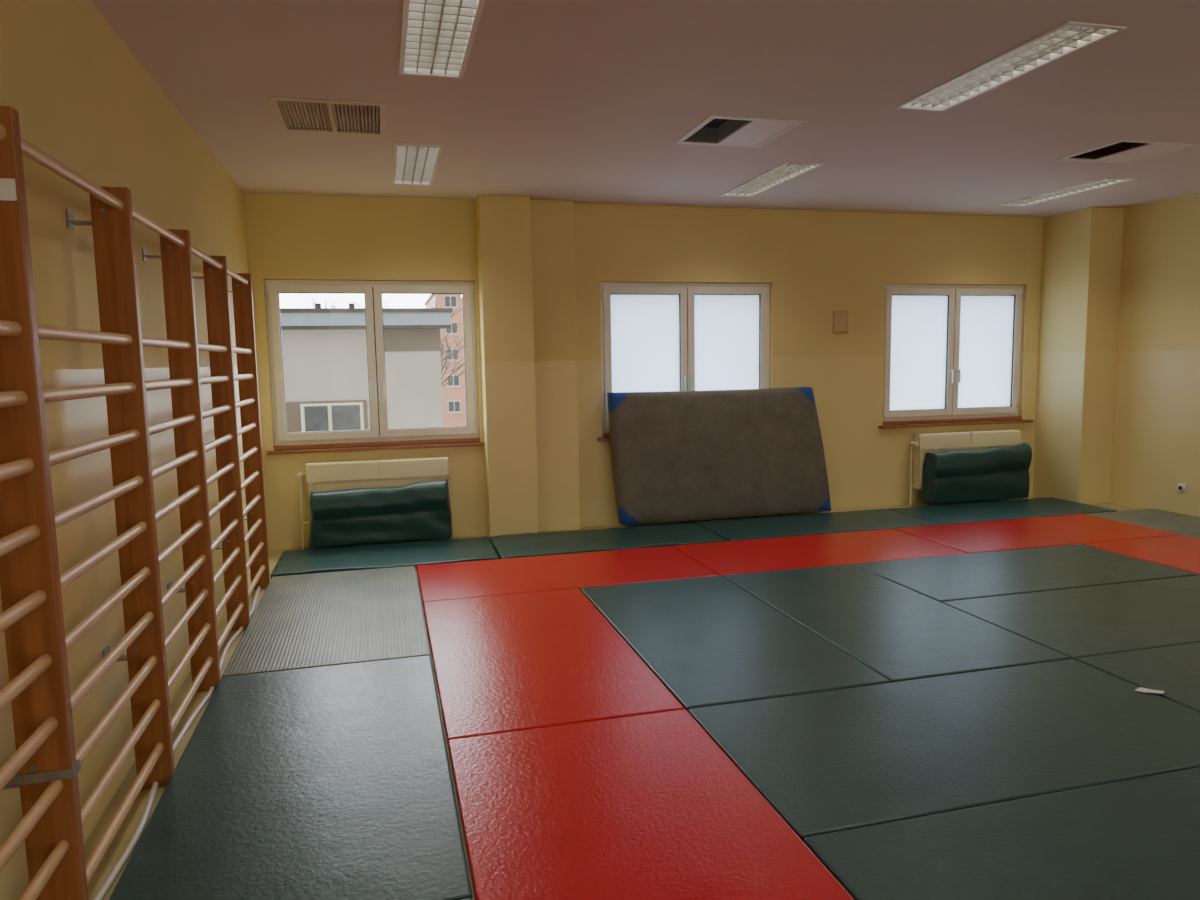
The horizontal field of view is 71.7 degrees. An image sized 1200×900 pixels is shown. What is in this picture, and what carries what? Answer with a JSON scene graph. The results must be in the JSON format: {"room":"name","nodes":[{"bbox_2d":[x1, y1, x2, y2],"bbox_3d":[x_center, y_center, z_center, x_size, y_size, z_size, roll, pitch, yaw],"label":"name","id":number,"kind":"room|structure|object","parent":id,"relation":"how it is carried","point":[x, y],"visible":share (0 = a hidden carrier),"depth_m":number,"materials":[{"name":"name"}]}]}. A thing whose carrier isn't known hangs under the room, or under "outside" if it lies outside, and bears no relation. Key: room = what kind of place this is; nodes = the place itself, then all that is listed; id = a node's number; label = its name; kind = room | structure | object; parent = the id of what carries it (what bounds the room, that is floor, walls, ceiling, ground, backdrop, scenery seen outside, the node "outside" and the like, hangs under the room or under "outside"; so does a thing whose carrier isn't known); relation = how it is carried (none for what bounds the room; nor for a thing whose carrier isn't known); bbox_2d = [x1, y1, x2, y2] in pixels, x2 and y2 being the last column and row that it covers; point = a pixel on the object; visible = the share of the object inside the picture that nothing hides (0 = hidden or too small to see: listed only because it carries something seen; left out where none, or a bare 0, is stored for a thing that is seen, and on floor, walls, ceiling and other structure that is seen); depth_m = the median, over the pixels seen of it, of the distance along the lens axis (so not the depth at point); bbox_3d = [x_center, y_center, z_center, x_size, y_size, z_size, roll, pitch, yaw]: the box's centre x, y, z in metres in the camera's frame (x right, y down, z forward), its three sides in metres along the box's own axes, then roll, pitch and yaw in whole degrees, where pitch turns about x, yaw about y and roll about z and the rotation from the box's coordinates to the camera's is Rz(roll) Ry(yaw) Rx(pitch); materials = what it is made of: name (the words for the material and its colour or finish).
{"room":"exercise studio","nodes":[
{"label":"exercise studio","id":0,"kind":"room"},
{"bbox_2d":[0,0,249,899],"bbox_3d":[-1.532,-0.097,1.440,0.250,3.015,11.570,-3,6,-15],"label":"wall","id":1,"kind":"structure","parent":0,"point":[80,95],"depth_m":2.97,"materials":[{"name":"yellow paint"}]},
{"bbox_2d":[0,106,269,899],"bbox_3d":[-1.794,0.124,3.369,0.196,2.130,4.670,-3,6,-15],"label":"wall bars","id":2,"kind":"object","parent":1,"relation":"attached to","point":[45,764],"visible":1,"depth_m":2.81,"materials":[{"name":"brown wood"}]},
{"bbox_2d":[84,496,1138,899],"bbox_3d":[2.497,1.260,2.648,8.530,0.120,11.570,-3,6,-15],"label":"floor","id":3,"kind":"structure","parent":0,"point":[127,829],"depth_m":3.24,"materials":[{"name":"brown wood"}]},
{"bbox_2d":[93,586,260,899],"bbox_3d":[-1.776,1.153,3.652,0.060,0.021,4.500,-3,6,-15],"label":"cable","id":4,"kind":"object","parent":3,"relation":"on","point":[118,867],"visible":0.76,"depth_m":2.89,"materials":[{"name":"white plastic"}]},
{"bbox_2d":[109,655,472,899],"bbox_3d":[-1.090,1.186,3.161,0.992,0.039,1.992,-3,6,-15],"label":"mat","id":5,"kind":"object","parent":3,"relation":"on","point":[335,782],"visible":1,"depth_m":2.86,"materials":[{"name":"plastic"}]},
{"bbox_2d":[222,566,430,676],"bbox_3d":[-1.594,0.989,5.066,0.992,0.038,1.952,-3,6,-15],"label":"mat","id":6,"kind":"object","parent":3,"relation":"on","point":[302,621],"visible":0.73,"depth_m":4.79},
{"bbox_2d":[296,457,448,548],"bbox_3d":[-1.896,0.442,7.013,1.226,0.717,0.169,-3,6,-15],"label":"radiator","id":7,"kind":"object","parent":3,"relation":"on","point":[340,475],"visible":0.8,"depth_m":6.93,"materials":[{"name":"metal"}]},
{"bbox_2d":[271,536,499,577],"bbox_3d":[-1.657,0.831,6.511,1.640,0.044,0.835,-3,6,-15],"label":"mat","id":8,"kind":"object","parent":3,"relation":"on","point":[411,553],"visible":0.93,"depth_m":6.45,"materials":[{"name":"teal plastic"}]},
{"bbox_2d":[309,479,451,547],"bbox_3d":[-1.813,0.520,6.870,1.162,0.498,0.204,-3,6,-15],"label":"mat","id":9,"kind":"object","parent":8,"relation":"on","point":[420,510],"visible":1,"depth_m":6.83,"materials":[{"name":"green leather"}]},
{"bbox_2d":[423,588,684,742],"bbox_3d":[-0.370,1.043,4.366,1.002,0.040,1.972,-3,6,-15],"label":"mat","id":10,"kind":"object","parent":3,"relation":"on","point":[533,660],"visible":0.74,"depth_m":4.05,"materials":[{"name":"plastic"}]},
{"bbox_2d":[416,546,719,602],"bbox_3d":[-0.264,0.874,5.916,2.002,0.038,0.972,-3,6,-15],"label":"mat","id":11,"kind":"object","parent":3,"relation":"on","point":[470,579],"visible":0.77,"depth_m":5.84,"materials":[{"name":"plastic"}]},
{"bbox_2d":[488,523,728,558],"bbox_3d":[0.051,0.754,6.930,1.860,0.047,0.825,-3,6,-15],"label":"mat","id":12,"kind":"object","parent":3,"relation":"on","point":[607,539],"visible":0.95,"depth_m":6.87,"materials":[{"name":"teal plastic"}]},
{"bbox_2d":[448,709,853,899],"bbox_3d":[0.137,1.241,2.452,1.002,0.041,1.992,-3,6,-15],"label":"mat","id":13,"kind":"object","parent":3,"relation":"on","point":[645,806],"visible":1,"depth_m":2.68,"materials":[{"name":"plastic"}]},
{"bbox_2d":[607,387,830,524],"bbox_3d":[1.146,0.033,7.712,2.179,1.191,0.204,-3,6,-15],"label":"mat","id":14,"kind":"object","parent":3,"relation":"on","point":[677,456],"visible":1,"depth_m":7.60,"materials":[{"name":"fabric"}]},
{"bbox_2d":[581,576,889,711],"bbox_3d":[0.601,0.998,4.619,0.992,0.041,1.972,-3,6,-15],"label":"mat","id":15,"kind":"object","parent":3,"relation":"on","point":[709,640],"visible":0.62,"depth_m":4.31,"materials":[{"name":"plastic"}]},
{"bbox_2d":[695,509,939,540],"bbox_3d":[1.925,0.672,7.421,1.992,0.042,0.812,-3,6,-15],"label":"mat","id":16,"kind":"object","parent":3,"relation":"on","point":[876,519],"visible":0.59,"depth_m":7.36,"materials":[{"name":"teal plastic"}]},
{"bbox_2d":[674,529,967,576],"bbox_3d":[1.674,0.786,6.420,1.992,0.039,0.972,-3,6,-15],"label":"mat","id":17,"kind":"object","parent":3,"relation":"on","point":[819,550],"visible":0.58,"depth_m":6.35,"materials":[{"name":"plastic"}]},
{"bbox_2d":[723,564,1069,682],"bbox_3d":[1.568,0.954,4.871,0.992,0.041,1.972,-3,6,-15],"label":"mat","id":18,"kind":"object","parent":3,"relation":"on","point":[896,631],"visible":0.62,"depth_m":4.58,"materials":[{"name":"plastic"}]},
{"bbox_2d":[689,659,1199,841],"bbox_3d":[1.464,1.126,3.312,1.992,0.039,0.992,-3,6,-15],"label":"mat","id":19,"kind":"object","parent":3,"relation":"on","point":[838,760],"visible":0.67,"depth_m":3.19,"materials":[{"name":"plastic"}]},
{"bbox_2d":[1135,687,1164,693],"bbox_3d":[2.394,1.050,3.612,0.111,0.008,0.050,2,7,28],"label":"scrap","id":20,"kind":"object","parent":19,"relation":"on","point":[1144,690],"visible":1,"depth_m":3.61,"materials":[{"name":"white paper"}]},
{"bbox_2d":[909,429,1020,506],"bbox_3d":[3.712,0.180,8.472,1.266,0.732,0.169,-3,6,-15],"label":"radiator","id":21,"kind":"object","parent":3,"relation":"on","point":[922,443],"visible":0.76,"depth_m":8.35,"materials":[{"name":"metal"}]},
{"bbox_2d":[804,767,1199,899],"bbox_3d":[1.719,1.224,2.350,1.992,0.041,0.992,-3,6,-15],"label":"mat","id":22,"kind":"object","parent":3,"relation":"on","point":[1137,838],"visible":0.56,"depth_m":2.49,"materials":[{"name":"plastic"}]},
{"bbox_2d":[890,497,1116,524],"bbox_3d":[3.821,0.586,7.915,1.912,0.040,0.812,-3,6,-15],"label":"mat","id":23,"kind":"object","parent":3,"relation":"on","point":[1049,506],"visible":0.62,"depth_m":7.86,"materials":[{"name":"teal plastic"}]},
{"bbox_2d":[921,443,1031,503],"bbox_3d":[3.812,0.232,8.337,1.192,0.562,0.193,-3,6,-15],"label":"mat","id":24,"kind":"object","parent":23,"relation":"on","point":[996,473],"visible":1,"depth_m":8.27,"materials":[{"name":"green leather"}]},
{"bbox_2d":[853,544,1197,602],"bbox_3d":[2.891,0.838,5.729,1.992,0.041,0.972,-3,6,-15],"label":"mat","id":25,"kind":"object","parent":3,"relation":"on","point":[941,579],"visible":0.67,"depth_m":5.64,"materials":[{"name":"plastic"}]},
{"bbox_2d":[894,514,1179,553],"bbox_3d":[3.608,0.696,6.924,1.992,0.042,0.972,-3,6,-15],"label":"mat","id":26,"kind":"object","parent":3,"relation":"on","point":[1035,532],"visible":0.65,"depth_m":6.85,"materials":[{"name":"plastic"}]},
{"bbox_2d":[942,575,1199,659],"bbox_3d":[3.143,0.938,4.777,1.992,0.039,0.992,-3,6,-15],"label":"mat","id":27,"kind":"object","parent":3,"relation":"on","point":[1074,623],"visible":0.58,"depth_m":4.70,"materials":[{"name":"plastic"}]},
{"bbox_2d":[1075,642,1199,712],"bbox_3d":[3.398,1.037,3.815,1.992,0.040,0.992,-3,6,-15],"label":"mat","id":28,"kind":"object","parent":3,"relation":"on","point":[1174,670],"visible":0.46,"depth_m":3.88,"materials":[{"name":"plastic"}]},
{"bbox_2d":[1083,535,1199,574],"bbox_3d":[4.468,0.822,5.626,0.992,0.042,1.972,-3,6,-15],"label":"mat","id":29,"kind":"object","parent":3,"relation":"on","point":[1182,552],"visible":0.75,"depth_m":6.21,"materials":[{"name":"plastic"}]},
{"bbox_2d":[1087,508,1199,537],"bbox_3d":[5.091,0.687,6.785,0.792,0.040,1.992,-3,6,-15],"label":"mat","id":30,"kind":"object","parent":3,"relation":"on","point":[1182,524],"visible":0.73,"depth_m":7.30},
{"bbox_2d":[243,192,1043,549],"bbox_3d":[1.034,-0.840,7.902,8.530,3.015,0.300,-3,6,-15],"label":"wall","id":31,"kind":"structure","parent":0,"point":[815,264],"depth_m":7.65,"materials":[{"name":"yellow paint"}]},
{"bbox_2d":[264,280,478,445],"bbox_3d":[-1.895,-0.745,7.030,1.700,1.355,0.143,-3,6,-15],"label":"window","id":32,"kind":"structure","parent":31,"relation":"in","point":[372,291],"depth_m":7.00,"materials":[{"name":"beige plastic"}]},
{"bbox_2d":[266,438,484,454],"bbox_3d":[-1.879,-0.038,7.093,1.800,0.065,0.170,-3,6,-15],"label":"trim","id":33,"kind":"structure","parent":31,"relation":"attached to","point":[282,449],"depth_m":7.03,"materials":[{"name":"brown wood"}]},
{"bbox_2d":[476,195,579,536],"bbox_3d":[-0.601,-0.697,7.213,0.830,2.895,0.240,-3,6,-15],"label":"pilaster","id":34,"kind":"object","parent":31,"relation":"attached to","point":[525,245],"visible":0.89,"depth_m":7.14,"materials":[{"name":"yellow paint"}]},
{"bbox_2d":[598,432,609,440],"bbox_3d":[0.828,-0.162,7.798,1.780,0.065,0.170,-3,6,-15],"label":"trim","id":35,"kind":"structure","parent":31,"relation":"attached to","point":[606,434],"depth_m":7.51,"materials":[{"name":"brown wood"}]},
{"bbox_2d":[600,282,769,432],"bbox_3d":[0.812,-0.869,7.734,1.680,1.355,0.143,-3,6,-15],"label":"window","id":36,"kind":"structure","parent":31,"relation":"in","point":[656,337],"depth_m":7.71,"materials":[{"name":"beige plastic"}]},
{"bbox_2d":[833,311,847,332],"bbox_3d":[2.330,-1.237,8.037,0.160,0.210,0.022,-3,6,-15],"label":"access panel","id":37,"kind":"object","parent":31,"relation":"attached to","point":[840,318],"visible":1,"depth_m":8.03,"materials":[{"name":"metal"}]},
{"bbox_2d":[883,284,1022,420],"bbox_3d":[3.596,-0.995,8.459,1.660,1.355,0.143,-3,6,-15],"label":"window","id":38,"kind":"structure","parent":31,"relation":"in","point":[951,351],"depth_m":8.46,"materials":[{"name":"beige plastic"}]},
{"bbox_2d":[878,416,1032,428],"bbox_3d":[3.636,-0.289,8.529,1.810,0.065,0.170,-3,6,-15],"label":"trim","id":39,"kind":"structure","parent":31,"relation":"attached to","point":[1007,419],"depth_m":8.46,"materials":[{"name":"brown wood"}]},
{"bbox_2d":[91,0,1199,217],"bbox_3d":[2.445,-1.747,2.323,8.530,0.140,11.570,-3,6,-15],"label":"ceiling","id":40,"kind":"structure","parent":0,"point":[578,101],"depth_m":4.36,"materials":[{"name":"paint"}]},
{"bbox_2d":[267,96,387,135],"bbox_3d":[-1.500,-1.911,4.634,0.600,0.116,0.640,-3,6,-15],"label":"ceiling vent","id":41,"kind":"object","parent":40,"relation":"in","point":[332,108],"depth_m":4.63,"materials":[{"name":"beige metal"}]},
{"bbox_2d":[392,143,442,185],"bbox_3d":[-1.296,-2.040,5.803,0.301,0.118,1.206,-3,6,-15],"label":"ceiling lamp","id":42,"kind":"object","parent":40,"relation":"attached to","point":[413,164],"depth_m":5.75,"materials":[{"name":"white metal"}]},
{"bbox_2d":[399,0,484,78],"bbox_3d":[-0.659,-1.791,3.398,0.301,0.118,1.206,-3,6,-15],"label":"ceiling lamp","id":43,"kind":"object","parent":40,"relation":"attached to","point":[437,36],"depth_m":3.53,"materials":[{"name":"white metal"}]},
{"bbox_2d":[674,115,803,147],"bbox_3d":[0.835,-2.000,5.083,0.590,0.116,0.610,-3,6,-15],"label":"ceiling vent","id":44,"kind":"object","parent":40,"relation":"in","point":[732,131],"depth_m":5.09,"materials":[{"name":"white metal"}]},
{"bbox_2d":[719,161,824,196],"bbox_3d":[1.310,-2.159,6.481,0.301,0.118,1.206,-3,6,-15],"label":"ceiling lamp","id":45,"kind":"object","parent":40,"relation":"attached to","point":[786,171],"depth_m":6.44,"materials":[{"name":"white metal"}]},
{"bbox_2d":[896,21,1126,110],"bbox_3d":[1.947,-1.909,4.077,0.301,0.118,1.206,-3,6,-15],"label":"ceiling lamp","id":46,"kind":"object","parent":40,"relation":"attached to","point":[1069,37],"depth_m":3.98,"materials":[{"name":"white metal"}]},
{"bbox_2d":[996,177,1135,206],"bbox_3d":[3.988,-2.280,7.179,0.301,0.118,1.206,-3,6,-15],"label":"ceiling lamp","id":47,"kind":"object","parent":40,"relation":"attached to","point":[1104,181],"depth_m":7.14,"materials":[{"name":"white metal"}]},
{"bbox_2d":[1057,139,1197,163],"bbox_3d":[3.640,-2.121,5.751,0.620,0.116,0.550,-3,6,-15],"label":"ceiling vent","id":48,"kind":"object","parent":40,"relation":"in","point":[1124,151],"depth_m":5.74,"materials":[{"name":"white metal"}]},
{"bbox_2d":[1033,207,1123,504],"bbox_3d":[4.841,-0.924,8.439,0.390,2.895,0.610,-3,6,-15],"label":"pier","id":49,"kind":"object","parent":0,"point":[1082,249],"visible":0.89,"depth_m":8.24,"materials":[{"name":"yellow paint"}]},
{"bbox_2d":[1110,193,1199,516],"bbox_3d":[6.473,-0.461,3.524,0.250,3.015,11.570,-3,6,-15],"label":"wall","id":50,"kind":"structure","parent":0,"point":[1156,430],"depth_m":7.76,"materials":[{"name":"yellow paint"}]},
{"bbox_2d":[1178,483,1186,492],"bbox_3d":[5.309,0.346,7.577,0.032,0.080,0.080,-3,6,-15],"label":"wall socket","id":51,"kind":"object","parent":50,"relation":"attached to","point":[1182,487],"visible":1,"depth_m":7.56,"materials":[{"name":"white plastic"}]},
{"label":"outside","id":52,"kind":"structure","parent":0,"visible":0},
{"bbox_3d":[-18.736,0.111,71.984,120.000,0.100,132.000,-3,6,-15],"label":"ground","id":53,"kind":"structure","parent":52,"visible":0},
{"bbox_2d":[280,303,452,431],"bbox_3d":[-8.717,1.074,20.102,9.670,8.800,9.700,-3,6,-15],"label":"neighbouring building","id":54,"kind":"structure","parent":53,"relation":"on","point":[325,365],"depth_m":16.18,"materials":[{"name":"concrete"}]},
{"bbox_2d":[306,294,463,361],"bbox_3d":[-8.743,-0.841,30.992,8.214,10.266,6.448,5,8,43],"label":"bare tree","id":55,"kind":"object","parent":53,"relation":"on","point":[332,306],"visible":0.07,"depth_m":30.78,"materials":[{"name":"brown plant"}]},
{"bbox_2d":[425,294,466,426],"bbox_3d":[-8.163,-5.742,65.810,10.150,12.500,12.100,-3,6,-15],"label":"apartment building","id":56,"kind":"structure","parent":53,"relation":"on","point":[453,393],"depth_m":59.06,"materials":[{"name":"concrete"}]},
{"bbox_2d":[429,299,464,386],"bbox_3d":[-8.276,-1.100,34.405,5.173,10.031,9.029,2,7,26],"label":"bare tree","id":57,"kind":"object","parent":53,"relation":"on","point":[442,352],"visible":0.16,"depth_m":35.74,"materials":[{"name":"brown plant"}]}
]}

